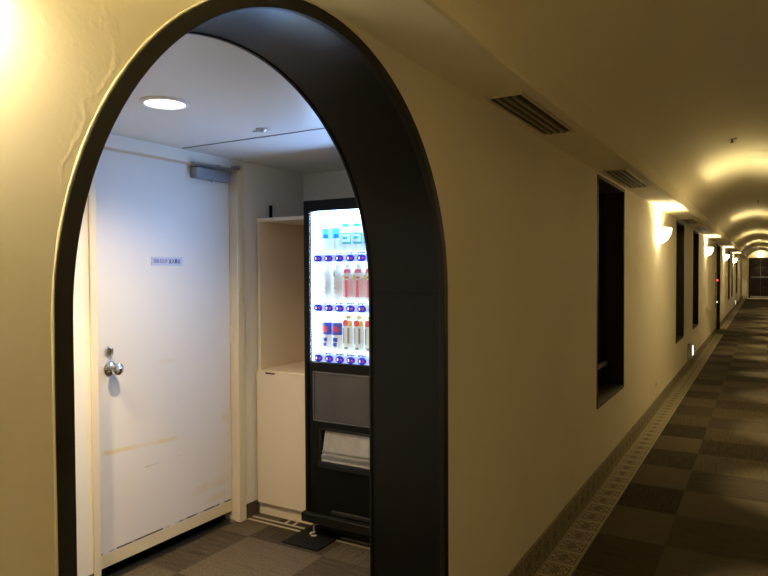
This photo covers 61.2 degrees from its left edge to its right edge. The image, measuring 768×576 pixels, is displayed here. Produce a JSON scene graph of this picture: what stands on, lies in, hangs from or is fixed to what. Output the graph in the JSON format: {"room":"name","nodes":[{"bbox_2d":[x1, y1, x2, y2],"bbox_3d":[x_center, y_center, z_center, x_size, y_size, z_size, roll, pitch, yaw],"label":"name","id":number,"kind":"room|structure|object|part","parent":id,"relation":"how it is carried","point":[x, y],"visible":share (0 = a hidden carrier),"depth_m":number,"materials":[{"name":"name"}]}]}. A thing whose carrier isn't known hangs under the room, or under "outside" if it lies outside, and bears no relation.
{"room":"hotel corridor","nodes":[
{"label":"hotel corridor","id":0,"kind":"room"},
{"bbox_2d":[101,514,224,573],"bbox_3d":[-1.259,0.348,3.479,0.179,2.150,1.204,1,2,30],"label":"door gap","id":1,"kind":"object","parent":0,"point":[172,539],"depth_m":3.44,"materials":[{"name":"black"}]},
{"bbox_2d":[73,134,303,575],"bbox_3d":[-1.411,0.362,2.920,0.120,2.150,3.500,1,2,30],"label":"wall","id":2,"kind":"structure","parent":0,"point":[263,186],"depth_m":3.81,"materials":[{"name":"white paint"}]},
{"bbox_2d":[87,138,246,575],"bbox_3d":[-1.103,0.335,3.387,0.160,2.078,1.004,1,2,30],"label":"door","id":3,"kind":"structure","parent":2,"relation":"in","point":[168,415],"depth_m":3.36,"materials":[{"name":"beige"}]},
{"bbox_3d":[-1.271,0.383,3.067,0.074,0.068,0.068,1,2,30],"label":"knob","id":4,"kind":"part","parent":3,"relation":"part of","materials":[{"name":"silver metal"}]},
{"bbox_2d":[151,257,181,265],"bbox_3d":[-1.127,-0.138,3.375,0.003,0.045,0.203,1,2,30],"label":"door sign","id":5,"kind":"object","parent":3,"relation":"attached to","point":[155,261],"visible":1,"depth_m":3.37,"materials":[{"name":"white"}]},
{"bbox_3d":[-0.924,-0.664,3.561,0.026,0.010,0.335,1,2,30],"label":"closer rail","id":6,"kind":"part","parent":3,"relation":"part of","materials":[{"name":"silver metal"}]},
{"bbox_2d":[89,499,258,575],"bbox_3d":[-1.472,1.350,2.706,0.008,0.085,2.825,1,2,30],"label":"baseboard","id":7,"kind":"structure","parent":2,"relation":"attached to","point":[252,508],"depth_m":3.87,"materials":[{"name":"brown plastic"}]},
{"bbox_2d":[248,516,369,548],"bbox_3d":[-0.207,1.365,3.540,1.330,0.002,0.104,1,2,30],"label":"trim","id":8,"kind":"structure","parent":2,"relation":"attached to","point":[286,522],"depth_m":3.71,"materials":[{"name":"beige"}]},
{"bbox_2d":[110,34,344,173],"bbox_3d":[-0.799,-0.757,2.532,1.509,0.100,3.500,1,2,30],"label":"ceiling","id":9,"kind":"structure","parent":0,"point":[231,93],"depth_m":2.63,"materials":[{"name":"white paint"}]},
{"bbox_2d":[139,96,189,109],"bbox_3d":[-0.834,-0.702,2.473,0.184,0.008,0.184,1,2,30],"label":"recessed light","id":10,"kind":"object","parent":9,"relation":"in","point":[158,102],"visible":1,"depth_m":2.46,"materials":[{"name":"white plastic"}]},
{"bbox_2d":[182,128,324,148],"bbox_3d":[-0.450,-0.718,3.023,1.378,0.004,0.008,1,2,30],"label":"trim","id":11,"kind":"structure","parent":9,"relation":"attached to","point":[319,128],"depth_m":3.12,"materials":[{"name":"grey"}]},
{"bbox_2d":[253,127,268,132],"bbox_3d":[-0.559,-0.711,2.938,0.085,0.014,0.060,1,2,30],"label":"ceiling sensor","id":12,"kind":"object","parent":9,"relation":"attached to","point":[261,129],"visible":1,"depth_m":2.92,"materials":[{"name":"silver metal"}]},
{"bbox_2d":[303,170,354,200],"bbox_3d":[0.106,0.329,4.002,1.408,2.150,0.100,1,2,30],"label":"wall","id":13,"kind":"structure","parent":0,"point":[334,184],"depth_m":4.19,"materials":[{"name":"white paint"}]},
{"bbox_2d":[0,0,742,575],"bbox_3d":[7.013,-0.269,14.142,0.282,2.800,47.500,1,2,30],"label":"wall","id":14,"kind":"structure","parent":0,"point":[526,430],"depth_m":2.48,"materials":[{"name":"beige paint"}]},
{"bbox_2d":[51,0,448,575],"bbox_3d":[-0.270,0.363,1.696,0.301,2.094,1.435,1,2,30],"label":"trim","id":15,"kind":"structure","parent":14,"relation":"attached to","point":[377,140],"depth_m":2.17,"materials":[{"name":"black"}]},
{"bbox_2d":[596,174,624,409],"bbox_3d":[1.549,0.016,4.695,0.196,1.540,0.953,1,2,30],"label":"window","id":16,"kind":"structure","parent":14,"relation":"in","point":[610,196],"depth_m":5.06,"materials":[{"name":"black glass"}]},
{"bbox_3d":[1.508,0.016,4.719,0.006,1.496,0.909,1,2,30],"label":"pane","id":17,"kind":"part","parent":16,"relation":"part of","materials":[{"name":"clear glass"}]},
{"bbox_3d":[1.514,0.600,4.731,0.030,0.030,0.909,1,2,30],"label":"rail","id":18,"kind":"part","parent":16,"relation":"part of","materials":[{"name":"grey metal"}]},
{"bbox_3d":[1.565,0.775,4.705,0.166,0.022,0.909,1,2,30],"label":"sill","id":19,"kind":"part","parent":16,"relation":"part of","materials":[{"name":"brown"}]},
{"bbox_2d":[507,298,743,575],"bbox_3d":[7.208,1.006,14.062,0.157,0.152,47.500,1,2,30],"label":"trim","id":20,"kind":"structure","parent":14,"relation":"attached to","point":[589,478],"depth_m":4.14,"materials":[{"name":"brown"}]},
{"bbox_2d":[510,296,742,575],"bbox_3d":[7.143,1.008,14.100,0.006,0.148,47.500,1,2,30],"label":"baseboard","id":21,"kind":"structure","parent":14,"relation":"attached to","point":[540,552],"depth_m":4.12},
{"bbox_2d":[536,298,745,575],"bbox_3d":[7.206,1.081,14.064,0.153,0.003,47.500,1,2,30],"label":"carpet border","id":22,"kind":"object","parent":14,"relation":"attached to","point":[568,552],"depth_m":4.37,"materials":[{"name":"beige carpet"}]},
{"bbox_2d":[656,227,671,243],"bbox_3d":[2.865,-0.532,6.630,0.128,0.155,0.340,1,2,30],"label":"wall sconce","id":23,"kind":"object","parent":14,"relation":"attached to","point":[662,233],"visible":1,"depth_m":6.53,"materials":[{"name":"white glass"}]},
{"bbox_2d":[676,220,684,343],"bbox_3d":[3.782,-0.085,8.516,0.196,1.540,0.920,1,2,30],"label":"window","id":24,"kind":"structure","parent":14,"relation":"in","point":[680,227],"depth_m":8.87,"materials":[{"name":"black glass"}]},
{"bbox_3d":[3.798,0.674,8.526,0.166,0.022,0.876,1,2,30],"label":"sill","id":25,"kind":"part","parent":24,"relation":"part of","materials":[{"name":"brown"}]},
{"bbox_2d":[687,342,692,359],"bbox_3d":[4.465,0.914,9.464,0.056,0.230,0.300,1,2,30],"label":"light","id":26,"kind":"object","parent":14,"relation":"attached to","point":[690,344],"visible":1,"depth_m":9.34,"materials":[{"name":"beige"}]},
{"bbox_2d":[693,230,698,328],"bbox_3d":[4.916,-0.137,10.458,0.196,1.540,0.980,1,2,30],"label":"window","id":27,"kind":"structure","parent":14,"relation":"in","point":[695,234],"depth_m":10.83,"materials":[{"name":"black glass"}]},
{"bbox_2d":[705,247,712,255],"bbox_3d":[6.093,-0.678,12.154,0.128,0.155,0.340,1,2,30],"label":"wall sconce","id":28,"kind":"object","parent":14,"relation":"attached to","point":[708,250],"visible":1,"depth_m":12.05,"materials":[{"name":"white glass"}]},
{"bbox_2d":[715,272,717,307],"bbox_3d":[7.514,0.046,14.668,0.058,0.800,0.160,1,2,30],"label":"panel","id":29,"kind":"object","parent":14,"relation":"attached to","point":[716,279],"visible":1,"depth_m":14.61,"materials":[{"name":"beige"}]},
{"bbox_2d":[716,244,719,329],"bbox_3d":[7.878,-0.004,15.699,0.366,2.088,1.350,1,2,30],"label":"door","id":30,"kind":"structure","parent":14,"relation":"in","point":[718,245],"depth_m":16.18,"materials":[{"name":"black wood"}]},
{"bbox_2d":[728,250,729,299],"bbox_3d":[10.749,-0.401,20.441,0.196,1.540,0.950,1,2,30],"label":"window","id":31,"kind":"structure","parent":14,"relation":"in","point":[728,250],"depth_m":20.79,"materials":[{"name":"black glass"}]},
{"bbox_2d":[731,253,732,297],"bbox_3d":[11.947,-0.456,22.491,0.196,1.540,1.000,1,2,30],"label":"window","id":32,"kind":"structure","parent":14,"relation":"in","point":[732,253],"depth_m":22.85,"materials":[{"name":"black glass"}]},
{"bbox_2d":[736,255,736,292],"bbox_3d":[14.091,-0.553,26.159,0.196,1.540,1.000,1,2,30],"label":"window","id":33,"kind":"structure","parent":14,"relation":"in","point":[736,255],"depth_m":26.54,"materials":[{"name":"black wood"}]},
{"bbox_2d":[103,298,767,575],"bbox_3d":[7.015,1.131,14.177,3.890,0.100,47.900,1,2,30],"label":"floor","id":34,"kind":"structure","parent":0,"point":[696,504],"depth_m":3.87,"materials":[{"name":"brown carpet"}]},
{"bbox_2d":[257,216,317,524],"bbox_3d":[-0.457,0.469,3.985,0.434,1.776,0.482,1,2,30],"label":"storage cabinet","id":35,"kind":"object","parent":34,"relation":"on","point":[280,240],"visible":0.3,"depth_m":3.89,"materials":[{"name":"beige laminate"}]},
{"bbox_2d":[269,205,271,217],"bbox_3d":[-0.689,-0.462,3.988,0.024,0.088,0.020,1,2,30],"label":"wall anchor","id":36,"kind":"object","parent":35,"relation":"on","point":[270,206],"visible":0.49,"depth_m":3.98,"materials":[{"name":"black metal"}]},
{"bbox_3d":[-0.457,-0.409,3.972,0.434,0.020,0.465,1,2,30],"label":"panel","id":37,"kind":"part","parent":35,"relation":"part of","materials":[{"name":"beige laminate"}]},
{"bbox_3d":[-0.572,0.891,3.796,0.428,0.790,0.018,1,2,30],"label":"door","id":38,"kind":"part","parent":35,"relation":"part of","materials":[{"name":"beige laminate"}]},
{"bbox_2d":[261,361,304,374],"bbox_3d":[-0.455,0.495,3.989,0.394,0.020,0.451,1,2,30],"label":"countertop","id":39,"kind":"structure","parent":35,"relation":"on","point":[299,367],"depth_m":3.93,"materials":[{"name":"beige laminate"}]},
{"bbox_2d":[282,524,343,551],"bbox_3d":[-0.367,1.362,3.567,0.233,0.010,0.315,1,2,30],"label":"floor plate","id":40,"kind":"object","parent":34,"relation":"on","point":[302,539],"visible":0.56,"depth_m":3.51,"materials":[{"name":"black rubber"}]},
{"bbox_2d":[301,197,369,540],"bbox_3d":[0.045,0.438,3.606,0.812,1.832,0.610,1,2,30],"label":"vending machine","id":41,"kind":"object","parent":40,"relation":"on","point":[337,450],"visible":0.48,"depth_m":3.49,"materials":[{"name":"black metal"}]},
{"bbox_3d":[-0.384,1.311,3.575,0.056,0.090,0.056,1,2,30],"label":"leg","id":42,"kind":"part","parent":41,"relation":"part of","materials":[{"name":"silver metal"}]},
{"bbox_2d":[321,219,331,250],"bbox_3d":[-0.313,-0.301,3.563,0.062,0.200,0.063,1,2,30],"label":"drink bottle","id":43,"kind":"object","parent":41,"relation":"on","point":[326,226],"visible":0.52,"depth_m":3.54,"materials":[{"name":"white plastic"}]},
{"bbox_2d":[322,264,331,299],"bbox_3d":[-0.312,-0.032,3.570,0.060,0.195,0.061,1,2,30],"label":"drink bottle","id":44,"kind":"object","parent":41,"relation":"on","point":[327,273],"visible":0.97,"depth_m":3.54,"materials":[{"name":"white"}]},
{"bbox_2d":[322,282,328,292],"bbox_3d":[-0.324,-0.003,3.549,0.048,0.058,0.012,1,2,30],"label":"print","id":45,"kind":"object","parent":44,"relation":"attached to","point":[325,285],"depth_m":3.54,"materials":[{"name":"white paper"}]},
{"bbox_2d":[322,321,332,349],"bbox_3d":[-0.311,0.260,3.576,0.063,0.155,0.064,1,2,30],"label":"drink can","id":46,"kind":"object","parent":41,"relation":"on","point":[326,325],"visible":0.97,"depth_m":3.55,"materials":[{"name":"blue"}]},
{"bbox_2d":[332,264,342,299],"bbox_3d":[-0.252,-0.032,3.535,0.060,0.195,0.061,1,2,30],"label":"drink bottle","id":47,"kind":"object","parent":41,"relation":"on","point":[337,273],"visible":0.92,"depth_m":3.51,"materials":[{"name":"white"}]},
{"bbox_2d":[332,282,338,292],"bbox_3d":[-0.264,-0.002,3.514,0.048,0.058,0.012,1,2,30],"label":"print","id":48,"kind":"object","parent":47,"relation":"attached to","point":[335,285],"depth_m":3.51,"materials":[{"name":"white"}]},
{"bbox_2d":[332,218,342,250],"bbox_3d":[-0.253,-0.300,3.528,0.062,0.200,0.063,1,2,30],"label":"drink bottle","id":49,"kind":"object","parent":41,"relation":"on","point":[337,223],"visible":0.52,"depth_m":3.50,"materials":[{"name":"white plastic"}]},
{"bbox_2d":[332,321,342,349],"bbox_3d":[-0.251,0.260,3.541,0.063,0.155,0.064,1,2,30],"label":"drink can","id":50,"kind":"object","parent":41,"relation":"on","point":[337,326],"visible":0.94,"depth_m":3.52,"materials":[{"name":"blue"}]},
{"bbox_2d":[333,326,337,332],"bbox_3d":[-0.263,0.224,3.513,0.036,0.036,0.005,0,2,25],"label":"print","id":51,"kind":"object","parent":50,"relation":"on","point":[335,328],"depth_m":3.51,"materials":[{"name":"red"}]},
{"bbox_3d":[-0.092,0.818,3.384,0.742,0.824,0.012,1,2,30],"label":"door","id":52,"kind":"part","parent":41,"relation":"part of","materials":[{"name":"black metal"}]},
{"bbox_2d":[314,302,365,304],"bbox_3d":[-0.101,0.084,3.372,0.638,0.010,0.008,1,2,30],"label":"print","id":53,"kind":"object","parent":41,"relation":"on","point":[315,303],"depth_m":3.47,"materials":[{"name":"blue"}]},
{"bbox_2d":[314,252,365,254],"bbox_3d":[-0.102,-0.182,3.366,0.638,0.010,0.008,1,2,30],"label":"shelf","id":54,"kind":"object","parent":41,"relation":"on","point":[315,253],"depth_m":3.43,"materials":[{"name":"blue"}]},
{"bbox_2d":[317,250,365,252],"bbox_3d":[-0.063,-0.196,3.431,0.625,0.006,0.128,1,2,30],"label":"display shelf","id":55,"kind":"object","parent":41,"relation":"attached to","point":[348,251],"depth_m":3.44,"materials":[{"name":"white plastic"}]},
{"bbox_2d":[315,352,368,357],"bbox_3d":[-0.100,0.356,3.379,0.638,0.010,0.008,1,2,30],"label":"print","id":56,"kind":"object","parent":41,"relation":"on","point":[317,354],"depth_m":3.46,"materials":[{"name":"blue"}]},
{"bbox_2d":[317,349,368,354],"bbox_3d":[-0.061,0.342,3.444,0.625,0.006,0.128,1,2,30],"label":"display shelf","id":57,"kind":"object","parent":41,"relation":"attached to","point":[331,351],"depth_m":3.50,"materials":[{"name":"white"}]},
{"bbox_2d":[317,299,368,301],"bbox_3d":[-0.062,0.070,3.437,0.625,0.006,0.128,1,2,30],"label":"display shelf","id":58,"kind":"object","parent":41,"relation":"attached to","point":[318,300],"depth_m":3.48,"materials":[{"name":"white"}]},
{"bbox_2d":[342,217,352,250],"bbox_3d":[-0.193,-0.300,3.493,0.064,0.200,0.065,1,2,30],"label":"drink bottle","id":59,"kind":"object","parent":41,"relation":"on","point":[347,225],"visible":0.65,"depth_m":3.47,"materials":[{"name":"white plastic"}]},
{"bbox_2d":[342,264,353,300],"bbox_3d":[-0.192,-0.031,3.499,0.066,0.195,0.068,1,2,30],"label":"drink bottle","id":60,"kind":"object","parent":41,"relation":"on","point":[347,276],"visible":0.94,"depth_m":3.47,"materials":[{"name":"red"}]},
{"bbox_2d":[343,315,353,350],"bbox_3d":[-0.191,0.243,3.506,0.062,0.190,0.064,1,2,30],"label":"drink bottle","id":61,"kind":"object","parent":41,"relation":"on","point":[348,325],"visible":0.98,"depth_m":3.48,"materials":[{"name":"white plastic"}]},
{"bbox_2d":[347,328,348,343],"bbox_3d":[-0.191,0.255,3.475,0.011,0.084,0.001,0,1,0],"label":"print","id":62,"kind":"object","parent":61,"relation":"attached to","point":[347,328],"depth_m":3.47,"materials":[{"name":"grey"}]},
{"bbox_2d":[353,217,363,249],"bbox_3d":[-0.133,-0.299,3.458,0.064,0.200,0.065,1,2,30],"label":"drink bottle","id":63,"kind":"object","parent":41,"relation":"on","point":[358,236],"visible":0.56,"depth_m":3.43,"materials":[{"name":"white"}]},
{"bbox_2d":[353,264,364,300],"bbox_3d":[-0.132,-0.031,3.464,0.066,0.195,0.068,1,2,30],"label":"drink bottle","id":64,"kind":"object","parent":41,"relation":"on","point":[358,275],"visible":0.97,"depth_m":3.44,"materials":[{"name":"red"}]},
{"bbox_2d":[354,316,364,351],"bbox_3d":[-0.131,0.244,3.470,0.062,0.190,0.064,1,2,30],"label":"drink bottle","id":65,"kind":"object","parent":41,"relation":"on","point":[359,325],"visible":1,"depth_m":3.44,"materials":[{"name":"white plastic"}]},
{"bbox_2d":[358,328,359,343],"bbox_3d":[-0.131,0.256,3.440,0.011,0.084,0.001,0,1,0],"label":"print","id":66,"kind":"object","parent":65,"relation":"attached to","point":[358,328],"depth_m":3.44,"materials":[{"name":"grey"}]},
{"bbox_2d":[364,265,368,300],"bbox_3d":[-0.072,-0.030,3.429,0.066,0.195,0.068,1,2,30],"label":"drink bottle","id":67,"kind":"object","parent":41,"relation":"on","point":[366,283],"visible":0.39,"depth_m":3.40,"materials":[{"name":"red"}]},
{"bbox_2d":[365,316,368,352],"bbox_3d":[-0.071,0.244,3.436,0.062,0.190,0.064,1,2,30],"label":"drink bottle","id":68,"kind":"object","parent":41,"relation":"on","point":[366,322],"visible":0.47,"depth_m":3.41,"materials":[{"name":"white plastic"}]},
{"bbox_2d":[311,0,767,258],"bbox_3d":[7.820,-1.311,13.642,1.640,0.600,47.500,1,2,30],"label":"ceiling","id":69,"kind":"structure","parent":0,"point":[658,91],"depth_m":2.93,"materials":[{"name":"beige paint"}]},
{"bbox_2d":[485,91,573,134],"bbox_3d":[0.624,-0.711,2.698,0.146,0.012,0.742,1,2,30],"label":"ceiling vent","id":70,"kind":"object","parent":69,"relation":"in","point":[519,105],"visible":1,"depth_m":2.62,"materials":[{"name":"black"}]},
{"bbox_2d":[603,169,649,187],"bbox_3d":[1.716,-0.761,4.567,0.146,0.012,0.972,1,2,30],"label":"ceiling vent","id":71,"kind":"object","parent":69,"relation":"in","point":[627,178],"visible":1,"depth_m":4.48,"materials":[{"name":"black"}]},
{"bbox_2d":[681,219,698,223],"bbox_3d":[3.973,-0.863,8.430,0.146,0.012,0.822,1,2,30],"label":"ceiling vent","id":72,"kind":"object","parent":69,"relation":"in","point":[688,221],"visible":1,"depth_m":8.40,"materials":[{"name":"black"}]},
{"bbox_2d":[694,227,708,230],"bbox_3d":[4.881,-0.904,9.984,0.146,0.012,0.822,1,2,30],"label":"ceiling vent","id":73,"kind":"object","parent":69,"relation":"in","point":[696,228],"visible":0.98,"depth_m":9.93,"materials":[{"name":"black"}]},
{"bbox_2d":[743,251,767,297],"bbox_3d":[19.777,-0.807,34.270,2.050,2.800,0.150,1,2,30],"label":"wall","id":74,"kind":"structure","parent":0,"point":[753,255],"depth_m":34.48,"materials":[{"name":"beige paint"}]},
{"bbox_2d":[749,258,767,297],"bbox_3d":[19.780,-0.523,34.132,1.080,2.140,0.100,1,2,30],"label":"door","id":75,"kind":"structure","parent":74,"relation":"in","point":[758,288],"depth_m":34.19,"materials":[{"name":"black wood"}]},
{"bbox_3d":[19.577,-0.521,34.262,0.378,1.830,0.010,1,2,30],"label":"panel","id":76,"kind":"part","parent":75,"relation":"part of","materials":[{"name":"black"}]},
{"bbox_3d":[19.791,0.471,34.166,0.920,0.090,0.006,1,2,30],"label":"kick plate","id":77,"kind":"part","parent":75,"relation":"part of","materials":[{"name":"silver metal"}]},
{"bbox_3d":[19.993,-0.517,34.019,0.378,1.830,0.010,1,2,30],"label":"panel","id":78,"kind":"part","parent":75,"relation":"part of","materials":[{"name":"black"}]}
]}

